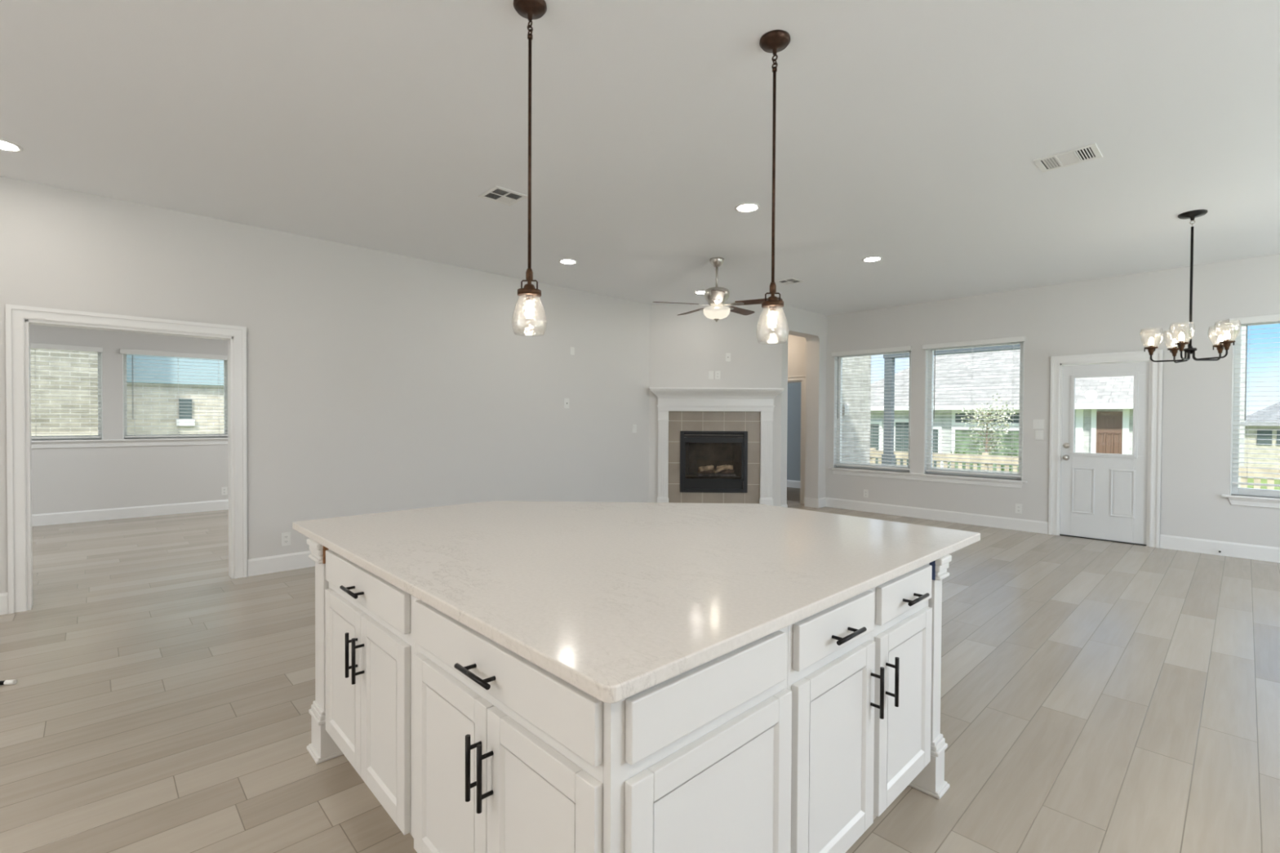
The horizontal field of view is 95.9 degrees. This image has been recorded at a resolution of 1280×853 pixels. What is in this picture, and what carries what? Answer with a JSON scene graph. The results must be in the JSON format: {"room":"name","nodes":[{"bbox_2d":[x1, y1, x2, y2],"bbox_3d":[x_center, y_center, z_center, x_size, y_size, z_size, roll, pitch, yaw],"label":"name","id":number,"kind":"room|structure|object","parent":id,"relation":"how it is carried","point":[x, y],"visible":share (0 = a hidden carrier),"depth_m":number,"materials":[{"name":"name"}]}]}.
{"room":"open-plan kitchen","nodes":[
{"label":"open-plan kitchen","id":0,"kind":"room"},
{"bbox_2d":[30,324,228,514],"bbox_3d":[-6.882,-0.148,7.807,5.600,2.750,0.160,0,1,-44],"label":"wall","id":1,"kind":"structure","parent":0,"point":[65,479],"depth_m":7.66,"materials":[{"name":"white paint"}]},
{"bbox_2d":[31,348,102,439],"bbox_3d":[-7.521,-0.423,7.182,1.215,1.190,0.145,0,1,-44],"label":"window","id":2,"kind":"structure","parent":1,"relation":"in","point":[99,354],"depth_m":7.55,"materials":[{"name":"white plastic"}]},
{"bbox_2d":[30,342,102,439],"bbox_3d":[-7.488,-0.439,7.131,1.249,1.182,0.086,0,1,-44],"label":"window blind","id":3,"kind":"object","parent":2,"relation":"attached to","point":[33,345],"visible":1,"depth_m":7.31,"materials":[{"name":"white plastic"}]},
{"bbox_2d":[31,437,227,448],"bbox_3d":[-6.995,0.217,7.623,2.688,0.097,0.131,0,1,-44],"label":"trim","id":4,"kind":"structure","parent":1,"relation":"attached to","point":[202,441],"depth_m":7.68,"materials":[{"name":"white paint"}]},
{"bbox_2d":[31,499,228,526],"bbox_3d":[-6.827,1.155,7.760,5.600,0.145,0.016,0,1,-44],"label":"baseboard","id":5,"kind":"structure","parent":1,"relation":"attached to","point":[43,519],"depth_m":7.71,"materials":[{"name":"white paint"}]},
{"bbox_2d":[122,353,227,439],"bbox_3d":[-6.517,-0.431,8.138,1.168,1.190,0.145,0,1,-44],"label":"window","id":6,"kind":"structure","parent":1,"relation":"in","point":[124,356],"depth_m":8.05,"materials":[{"name":"white plastic"}]},
{"bbox_2d":[119,348,227,437],"bbox_3d":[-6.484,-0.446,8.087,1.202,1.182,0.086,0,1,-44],"label":"window blind","id":7,"kind":"object","parent":6,"relation":"attached to","point":[125,351],"visible":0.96,"depth_m":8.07,"materials":[{"name":"white plastic"}]},
{"bbox_2d":[221,486,227,495],"bbox_3d":[-6.095,0.947,8.460,0.072,0.118,0.009,0,1,-44],"label":"power outlet","id":8,"kind":"object","parent":1,"relation":"attached to","point":[224,490],"visible":1,"depth_m":8.46,"materials":[{"name":"white plastic"}]},
{"bbox_2d":[0,176,649,593],"bbox_3d":[-3.532,-0.216,4.851,9.977,3.000,0.140,0,1,-44],"label":"wall","id":9,"kind":"structure","parent":0,"point":[378,381],"depth_m":5.55,"materials":[{"name":"white paint"}]},
{"bbox_2d":[4,303,247,613],"bbox_3d":[-3.909,0.222,4.500,1.380,2.130,0.188,0,1,-44],"label":"trim","id":10,"kind":"structure","parent":9,"relation":"attached to","point":[19,318],"depth_m":4.11,"materials":[{"name":"white paint"}]},
{"bbox_2d":[0,551,315,614],"bbox_3d":[-3.485,1.212,4.814,9.977,0.145,0.016,0,1,-44],"label":"baseboard","id":11,"kind":"structure","parent":9,"relation":"attached to","point":[272,564],"depth_m":5.06,"materials":[{"name":"white paint"}]},
{"bbox_2d":[281,532,290,546],"bbox_3d":[-3.150,1.003,5.135,0.072,0.118,0.009,0,1,-44],"label":"power outlet","id":12,"kind":"object","parent":9,"relation":"attached to","point":[286,537],"visible":1,"depth_m":5.13,"materials":[{"name":"white plastic"}]},
{"bbox_2d":[564,398,568,408],"bbox_3d":[-0.917,-0.290,7.233,0.078,0.125,0.014,0,1,-44],"label":"cable plate","id":13,"kind":"object","parent":9,"relation":"attached to","point":[566,400],"visible":1,"depth_m":7.23,"materials":[{"name":"white plastic"}]},
{"bbox_2d":[569,346,574,355],"bbox_3d":[-0.856,-0.954,7.284,0.070,0.100,0.006,0,1,-44],"label":"wall plate","id":14,"kind":"object","parent":9,"relation":"attached to","point":[571,348],"visible":1,"depth_m":7.28,"materials":[{"name":"white plastic"}]},
{"bbox_2d":[632,424,636,432],"bbox_3d":[-0.073,0.030,8.045,0.072,0.118,0.012,0,1,-44],"label":"light switch","id":15,"kind":"object","parent":9,"relation":"attached to","point":[634,426],"visible":1,"depth_m":8.04,"materials":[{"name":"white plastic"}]},
{"bbox_2d":[0,0,1279,315],"bbox_3d":[0.334,-1.728,2.703,12.830,0.120,10.300,0,1,-44],"label":"ceiling","id":16,"kind":"structure","parent":0,"point":[909,134],"depth_m":3.25,"materials":[{"name":"white paint"}]},
{"bbox_2d":[0,138,22,151],"bbox_3d":[-3.848,-1.695,3.468,0.192,0.008,0.192,0,1,-44],"label":"recessed light","id":17,"kind":"object","parent":16,"relation":"in","point":[5,145],"visible":1,"depth_m":3.50,"materials":[{"name":"white"}]},
{"bbox_2d":[477,185,528,205],"bbox_3d":[-1.005,-1.692,4.239,0.270,0.006,0.260,0,1,-44],"label":"ceiling vent","id":18,"kind":"object","parent":16,"relation":"in","point":[496,193],"visible":0.98,"depth_m":4.23,"materials":[{"name":"white metal"}]},
{"bbox_2d":[511,0,546,334],"bbox_3d":[-0.437,-1.016,2.283,0.138,1.300,0.138,0,1,-44],"label":"pendant light","id":19,"kind":"object","parent":16,"relation":"hanging from","point":[531,10],"visible":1,"depth_m":2.28,"materials":[{"name":"brown metal"}]},
{"bbox_2d":[525,294,533,301],"bbox_3d":[-0.439,-0.511,2.290,0.026,0.022,0.026,0,1,-44],"label":"socket","id":20,"kind":"object","parent":19,"relation":"attached to","point":[528,297],"depth_m":2.28,"materials":[{"name":"white metal"}]},
{"bbox_2d":[559,258,577,264],"bbox_3d":[-0.749,-1.714,6.005,0.192,0.008,0.192,0,1,-44],"label":"recessed light","id":21,"kind":"object","parent":16,"relation":"in","point":[566,261],"visible":1,"depth_m":6.00,"materials":[{"name":"white plastic"}]},
{"bbox_2d":[693,290,705,294],"bbox_3d":[0.794,-1.725,7.430,0.192,0.008,0.192,0,1,-44],"label":"recessed light","id":22,"kind":"object","parent":16,"relation":"in","point":[700,292],"visible":0.66,"depth_m":7.44,"materials":[{"name":"white"}]},
{"bbox_2d":[655,257,782,321],"bbox_3d":[0.806,-1.389,5.927,1.246,0.640,1.274,0,1,-44],"label":"ceiling fan","id":23,"kind":"object","parent":16,"relation":"hanging from","point":[716,297],"visible":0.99,"depth_m":5.82,"materials":[{"name":"silver metal"}]},
{"bbox_2d":[734,202,759,212],"bbox_3d":[0.828,-1.685,4.446,0.192,0.008,0.192,0,1,-44],"label":"recessed light","id":24,"kind":"object","parent":16,"relation":"in","point":[748,206],"visible":1,"depth_m":4.44,"materials":[{"name":"white"}]},
{"bbox_2d":[755,29,790,342],"bbox_3d":[0.576,-1.013,2.488,0.138,1.300,0.138,0,1,-44],"label":"pendant light","id":25,"kind":"object","parent":16,"relation":"hanging from","point":[775,41],"visible":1,"depth_m":2.48,"materials":[{"name":"brown metal"}]},
{"bbox_2d":[761,281,783,311],"bbox_3d":[0.574,-0.561,2.495,0.094,0.128,0.094,0,1,-44],"label":"socket","id":26,"kind":"object","parent":25,"relation":"attached to","point":[772,303],"depth_m":2.48,"materials":[{"name":"brown metal"}]},
{"bbox_2d":[774,277,804,284],"bbox_3d":[1.764,-1.713,6.813,0.250,0.006,0.250,0,1,-44],"label":"ceiling vent","id":27,"kind":"object","parent":16,"relation":"in","point":[788,281],"visible":0.98,"depth_m":6.81,"materials":[{"name":"white metal"}]},
{"bbox_2d":[862,256,882,262],"bbox_3d":[2.359,-1.696,5.858,0.192,0.008,0.192,0,1,-44],"label":"recessed light","id":28,"kind":"object","parent":16,"relation":"in","point":[873,259],"visible":1,"depth_m":5.85,"materials":[{"name":"white"}]},
{"bbox_2d":[1033,142,1102,172],"bbox_3d":[2.657,-1.665,3.584,0.250,0.006,0.310,0,1,-44],"label":"ceiling vent","id":29,"kind":"object","parent":16,"relation":"in","point":[1090,152],"visible":1,"depth_m":3.57,"materials":[{"name":"white metal"}]},
{"bbox_2d":[1139,209,1241,363],"bbox_3d":[4.314,-1.095,4.532,0.578,1.154,0.578,0,1,-44],"label":"chandelier","id":30,"kind":"object","parent":16,"relation":"hanging from","point":[1192,215],"visible":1,"depth_m":4.52,"materials":[{"name":"black metal"}]},
{"bbox_2d":[0,487,1279,852],"bbox_3d":[-0.107,1.332,4.756,14.990,0.061,13.800,0,1,-44],"label":"floor","id":31,"kind":"structure","parent":0,"point":[1097,696],"depth_m":2.75,"materials":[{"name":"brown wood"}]},
{"bbox_2d":[0,679,17,684],"bbox_3d":[-3.308,1.299,2.909,0.265,0.023,0.024,0,1,-11],"label":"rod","id":32,"kind":"object","parent":31,"relation":"on","point":[6,682],"visible":1,"depth_m":2.92,"materials":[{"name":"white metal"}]},
{"bbox_2d":[306,538,343,764],"bbox_3d":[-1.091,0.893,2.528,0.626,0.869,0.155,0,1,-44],"label":"island post","id":33,"kind":"object","parent":31,"relation":"on","point":[322,748],"visible":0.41,"depth_m":2.30,"materials":[{"name":"white paint"}]},
{"bbox_2d":[324,549,416,838],"bbox_3d":[-0.752,0.900,2.159,0.639,0.869,0.844,0,1,-44],"label":"base cabinet","id":34,"kind":"object","parent":31,"relation":"on","point":[371,646],"visible":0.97,"depth_m":1.89,"materials":[{"name":"white paint"}]},
{"bbox_2d":[413,598,791,852],"bbox_3d":[-0.155,0.911,1.534,0.643,0.869,0.883,0,1,-44],"label":"base cabinet","id":35,"kind":"object","parent":31,"relation":"on","point":[508,753],"depth_m":1.25,"materials":[{"name":"white paint"}]},
{"bbox_2d":[292,501,980,703],"bbox_3d":[-0.066,0.449,2.483,2.032,0.031,2.172,0,1,-44],"label":"countertop","id":36,"kind":"structure","parent":35,"relation":"on","point":[616,602],"depth_m":1.79,"materials":[{"name":"stone"}]},
{"bbox_2d":[787,588,884,852],"bbox_3d":[0.366,0.911,1.794,0.469,0.869,0.619,0,1,-44],"label":"base cabinet","id":37,"kind":"object","parent":31,"relation":"on","point":[831,651],"visible":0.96,"depth_m":1.58,"materials":[{"name":"white paint"}]},
{"bbox_2d":[871,563,932,819],"bbox_3d":[0.704,0.908,2.116,0.462,0.869,0.619,0,1,-44],"label":"base cabinet","id":38,"kind":"object","parent":31,"relation":"on","point":[902,633],"visible":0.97,"depth_m":1.90,"materials":[{"name":"white paint"}]},
{"bbox_2d":[908,555,951,799],"bbox_3d":[0.919,0.906,2.312,0.108,0.869,0.576,0,1,-44],"label":"island post","id":39,"kind":"object","parent":31,"relation":"on","point":[931,781],"visible":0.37,"depth_m":2.10,"materials":[{"name":"white paint"}]},
{"bbox_2d":[648,304,782,506],"bbox_3d":[1.069,-0.239,8.277,1.878,3.000,0.120,0,1,1],"label":"wall","id":40,"kind":"structure","parent":0,"point":[683,349],"depth_m":8.21,"materials":[{"name":"white paint"}]},
{"bbox_2d":[708,370,713,379],"bbox_3d":[1.009,-0.731,8.206,0.072,0.118,0.012,0,1,1],"label":"light switch","id":41,"kind":"object","parent":40,"relation":"attached to","point":[710,372],"visible":1,"depth_m":8.21,"materials":[{"name":"white plastic"}]},
{"bbox_2d":[667,411,759,503],"bbox_3d":[1.054,0.523,8.223,1.307,1.478,0.010,0,1,1],"label":"tile surround","id":42,"kind":"object","parent":40,"relation":"attached to","point":[749,421],"visible":0.75,"depth_m":8.21,"materials":[{"name":"beige tile"}]},
{"bbox_2d":[680,431,747,493],"bbox_3d":[1.054,0.500,8.411,0.956,0.874,0.434,0,1,1],"label":"fireplace insert","id":43,"kind":"object","parent":40,"relation":"in","point":[698,449],"visible":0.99,"depth_m":8.23,"materials":[{"name":"black metal"}]},
{"bbox_2d":[697,468,734,473],"bbox_3d":[1.108,0.649,8.408,0.532,0.083,0.084,0,1,0],"label":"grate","id":44,"kind":"object","parent":43,"relation":"on","point":[728,471],"visible":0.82,"depth_m":8.38,"materials":[{"name":"black metal"}]},
{"bbox_2d":[698,464,714,471],"bbox_3d":[0.957,0.605,8.361,0.224,0.097,0.076,0,1,-10],"label":"log","id":45,"kind":"object","parent":44,"relation":"on","point":[711,467],"visible":1,"depth_m":8.34,"materials":[{"name":"ceramic"}]},
{"bbox_2d":[715,464,733,470],"bbox_3d":[1.226,0.600,8.377,0.250,0.085,0.081,0,1,1],"label":"log","id":46,"kind":"object","parent":44,"relation":"on","point":[730,467],"visible":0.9,"depth_m":8.35,"materials":[{"name":"ceramic"}]},
{"bbox_2d":[696,473,736,476],"bbox_3d":[1.108,0.704,8.374,0.560,0.039,0.190,0,1,1],"label":"tray","id":47,"kind":"object","parent":43,"relation":"on","point":[698,474],"depth_m":8.29,"materials":[{"name":"black metal"}]},
{"bbox_2d":[714,464,728,473],"bbox_3d":[1.170,0.613,8.322,0.208,0.129,0.050,0,1,-12],"label":"log","id":48,"kind":"object","parent":43,"relation":"on","point":[726,466],"visible":1,"depth_m":8.30,"materials":[{"name":"ceramic"}]},
{"bbox_2d":[648,387,783,505],"bbox_3d":[1.060,0.362,8.118,1.863,1.802,0.215,0,1,1],"label":"fireplace mantel","id":49,"kind":"object","parent":40,"relation":"attached to","point":[669,399],"visible":0.9,"depth_m":8.15,"materials":[{"name":"white paint"}]},
{"bbox_2d":[648,387,783,390],"bbox_3d":[1.064,-0.526,8.106,1.863,0.025,0.215,0,1,1],"label":"mantel shelf","id":50,"kind":"object","parent":49,"relation":"attached to","point":[651,388],"depth_m":8.00,"materials":[{"name":"white paint"}]},
{"bbox_2d":[715,370,719,379],"bbox_3d":[1.105,-0.731,8.205,0.072,0.118,0.009,0,1,2],"label":"power outlet","id":51,"kind":"object","parent":40,"relation":"attached to","point":[717,372],"visible":1,"depth_m":8.21,"materials":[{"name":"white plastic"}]},
{"bbox_2d":[725,353,730,361],"bbox_3d":[1.252,-0.984,8.196,0.070,0.118,0.014,0,1,1],"label":"cable plate","id":52,"kind":"object","parent":40,"relation":"attached to","point":[727,355],"visible":1,"depth_m":8.20,"materials":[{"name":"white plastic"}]},
{"bbox_2d":[780,304,826,505],"bbox_3d":[2.387,-0.238,8.712,1.265,3.000,0.225,0,1,-44],"label":"wall","id":53,"kind":"structure","parent":0,"point":[811,326],"depth_m":8.95,"materials":[{"name":"white paint"}]},
{"bbox_2d":[780,497,825,507],"bbox_3d":[2.357,1.189,8.755,1.265,0.145,0.323,0,1,-44],"label":"baseboard","id":54,"kind":"structure","parent":53,"relation":"attached to","point":[808,502],"depth_m":8.98,"materials":[{"name":"white paint"}]},
{"bbox_2d":[786,355,871,480],"bbox_3d":[2.408,0.051,11.408,2.160,3.550,3.400,0,1,-44],"label":"wall","id":55,"kind":"structure","parent":0,"point":[862,418],"depth_m":10.73,"materials":[{"name":"grey brick"}]},
{"bbox_2d":[786,480,799,488],"bbox_3d":[2.837,1.150,11.810,0.016,0.145,3.040,0,1,-44],"label":"baseboard","id":56,"kind":"structure","parent":55,"relation":"attached to","point":[790,483],"depth_m":11.55,"materials":[{"name":"white paint"}]},
{"bbox_2d":[842,402,848,415],"bbox_3d":[3.635,-0.307,10.188,0.180,0.230,0.050,0,1,-44],"label":"box","id":57,"kind":"object","parent":55,"relation":"attached to","point":[846,403],"visible":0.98,"depth_m":10.14,"materials":[{"name":"silver metal"}]},
{"bbox_2d":[787,253,1279,547],"bbox_3d":[4.914,-0.203,7.092,0.160,3.000,10.300,0,1,-44],"label":"wall","id":58,"kind":"structure","parent":0,"point":[1104,315],"depth_m":6.58,"materials":[{"name":"white paint"}]},
{"bbox_2d":[787,374,805,503],"bbox_3d":[2.392,0.203,9.722,0.178,2.090,1.005,0,1,-44],"label":"trim","id":59,"kind":"structure","parent":58,"relation":"attached to","point":[801,379],"depth_m":9.35,"materials":[{"name":"white paint"}]},
{"bbox_2d":[863,489,868,497],"bbox_3d":[3.368,1.000,8.603,0.009,0.118,0.072,0,1,-44],"label":"power outlet","id":60,"kind":"object","parent":58,"relation":"attached to","point":[865,491],"visible":1,"depth_m":8.59,"materials":[{"name":"white plastic"}]},
{"bbox_2d":[833,350,911,472],"bbox_3d":[3.467,-0.244,8.600,0.145,1.775,1.170,0,1,-44],"label":"window","id":61,"kind":"structure","parent":58,"relation":"in","point":[836,428],"depth_m":8.97,"materials":[{"name":"white plastic"}]},
{"bbox_2d":[831,345,911,470],"bbox_3d":[3.417,-0.267,8.567,0.086,1.752,1.204,0,1,-44],"label":"window blind","id":62,"kind":"object","parent":61,"relation":"attached to","point":[902,348],"visible":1,"depth_m":8.55,"materials":[{"name":"white plastic"}]},
{"bbox_2d":[828,466,1027,488],"bbox_3d":[3.891,0.702,8.087,0.131,0.097,2.633,0,1,-44],"label":"trim","id":63,"kind":"structure","parent":58,"relation":"attached to","point":[1003,482],"depth_m":7.90,"materials":[{"name":"white paint"}]},
{"bbox_2d":[924,341,1024,480],"bbox_3d":[4.399,-0.226,7.622,0.145,1.775,1.173,0,1,-44],"label":"window","id":64,"kind":"structure","parent":58,"relation":"in","point":[928,413],"depth_m":7.92,"materials":[{"name":"white plastic"}]},
{"bbox_2d":[922,336,1025,477],"bbox_3d":[4.348,-0.249,7.588,0.086,1.752,1.207,0,1,-44],"label":"window blind","id":65,"kind":"object","parent":64,"relation":"attached to","point":[1017,339],"visible":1,"depth_m":7.55,"materials":[{"name":"white plastic"}]},
{"bbox_2d":[1015,503,1022,513],"bbox_3d":[4.717,1.025,7.186,0.009,0.118,0.072,0,1,-44],"label":"power outlet","id":66,"kind":"object","parent":58,"relation":"attached to","point":[1018,507],"visible":1,"depth_m":7.18,"materials":[{"name":"white plastic"}]},
{"bbox_2d":[1032,419,1044,429],"bbox_3d":[4.856,-0.029,7.029,0.012,0.118,0.116,0,1,-44],"label":"light switch","id":67,"kind":"object","parent":58,"relation":"attached to","point":[1037,424],"visible":1,"depth_m":7.03,"materials":[{"name":"white plastic"}]},
{"bbox_2d":[1035,430,1043,439],"bbox_3d":[4.862,0.105,7.024,0.012,0.118,0.085,0,1,-44],"label":"light switch","id":68,"kind":"object","parent":58,"relation":"attached to","point":[1038,433],"visible":1,"depth_m":7.02,"materials":[{"name":"white plastic"}]},
{"bbox_2d":[825,497,1279,562],"bbox_3d":[5.617,1.240,6.237,0.016,0.145,7.853,0,1,-44],"label":"baseboard","id":69,"kind":"structure","parent":58,"relation":"attached to","point":[1260,553],"depth_m":7.17,"materials":[{"name":"white paint"}]},
{"bbox_2d":[1059,361,1149,546],"bbox_3d":[5.325,0.293,6.630,0.206,2.024,0.820,0,1,-44],"label":"door","id":70,"kind":"structure","parent":58,"relation":"in","point":[1104,496],"depth_m":6.58,"materials":[{"name":"white paint"}]},
{"bbox_2d":[1048,349,1163,547],"bbox_3d":[5.332,0.235,6.635,0.178,2.140,1.000,0,1,-44],"label":"trim","id":71,"kind":"structure","parent":58,"relation":"attached to","point":[1155,397],"depth_m":6.41,"materials":[{"name":"white paint"}]},
{"bbox_2d":[1222,494,1279,508],"bbox_3d":[6.409,0.750,5.443,0.131,0.097,1.295,0,1,-44],"label":"trim","id":72,"kind":"structure","parent":58,"relation":"attached to","point":[1266,502],"depth_m":5.72,"materials":[{"name":"white paint"}]},
{"bbox_2d":[1229,320,1279,497],"bbox_3d":[6.451,-0.186,5.466,0.145,1.775,1.185,0,1,-44],"label":"window","id":73,"kind":"structure","parent":58,"relation":"in","point":[1234,489],"depth_m":5.86,"materials":[{"name":"white plastic"}]},
{"bbox_2d":[1228,314,1279,487],"bbox_3d":[6.401,-0.247,5.433,0.086,1.677,1.219,0,1,-44],"label":"window blind","id":74,"kind":"object","parent":73,"relation":"attached to","point":[1274,317],"visible":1,"depth_m":5.73,"materials":[{"name":"white plastic"}]},
{"label":"outside","id":75,"kind":"structure","parent":0,"visible":0},
{"bbox_2d":[1247,478,1279,489],"bbox_3d":[15.647,1.899,18.387,72.000,0.100,55.000,0,1,-44],"label":"ground","id":76,"kind":"structure","parent":75,"point":[1249,480],"depth_m":19.10,"materials":[{"name":"green plant"}]},
{"bbox_2d":[947,448,980,471],"bbox_3d":[7.969,1.215,14.292,1.114,1.364,1.122,0,1,-44],"label":"shrub","id":77,"kind":"object","parent":76,"relation":"on","point":[963,452],"visible":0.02,"depth_m":14.28,"materials":[{"name":"green plant"}]},
{"bbox_2d":[957,393,1016,455],"bbox_3d":[7.782,0.583,12.819,0.984,2.604,1.064,0,1,-27],"label":"tree","id":78,"kind":"object","parent":76,"relation":"on","point":[987,422],"visible":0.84,"depth_m":12.80,"materials":[{"name":"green plant"}]},
{"bbox_2d":[870,349,1133,472],"bbox_3d":[11.900,-0.583,18.640,7.850,4.818,9.400,0,1,-44],"label":"house","id":79,"kind":"structure","parent":76,"relation":"on","point":[1104,406],"depth_m":16.25,"materials":[{"name":"white"}]},
{"bbox_2d":[995,448,1018,473],"bbox_3d":[8.998,1.157,13.477,1.285,1.522,1.278,0,1,-44],"label":"shrub","id":80,"kind":"object","parent":76,"relation":"on","point":[1002,469],"visible":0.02,"depth_m":13.59,"materials":[{"name":"green plant"}]},
{"bbox_2d":[870,448,1279,489],"bbox_3d":[8.006,1.237,11.237,0.140,1.340,12.000,0,1,-44],"label":"picket fence","id":81,"kind":"object","parent":76,"relation":"on","point":[1269,481],"visible":0.02,"depth_m":11.96,"materials":[{"name":"brown wood"}]},
{"bbox_2d":[1238,326,1246,487],"bbox_3d":[18.277,-1.664,20.309,4.100,7.000,4.550,0,1,-44],"label":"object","id":82,"kind":"structure","parent":76,"relation":"on","point":[1243,332],"depth_m":17.63,"materials":[{"name":"white"}]},
{"bbox_2d":[1244,401,1279,479],"bbox_3d":[25.828,0.245,20.733,6.800,3.250,6.400,0,1,-44],"label":"house","id":83,"kind":"structure","parent":76,"relation":"on","point":[1269,410],"depth_m":20.43,"materials":[{"name":"beige"}]},
{"bbox_3d":[5.798,1.657,8.521,3.070,0.550,5.500,0,1,-44],"label":"patio slab","id":84,"kind":"object","parent":76,"relation":"on","visible":0},
{"bbox_2d":[881,357,895,465],"bbox_3d":[4.823,0.011,11.177,0.190,2.660,0.190,0,1,-44],"label":"patio post","id":85,"kind":"object","parent":84,"relation":"on","point":[889,384],"visible":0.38,"depth_m":11.12,"materials":[{"name":"grey paint"}]},
{"bbox_2d":[883,344,1020,358],"bbox_3d":[6.305,-1.485,9.608,0.160,0.390,4.460,0,1,-44],"label":"beam","id":86,"kind":"structure","parent":85,"relation":"on","point":[1007,347],"depth_m":10.10,"materials":[{"name":"grey paint"}]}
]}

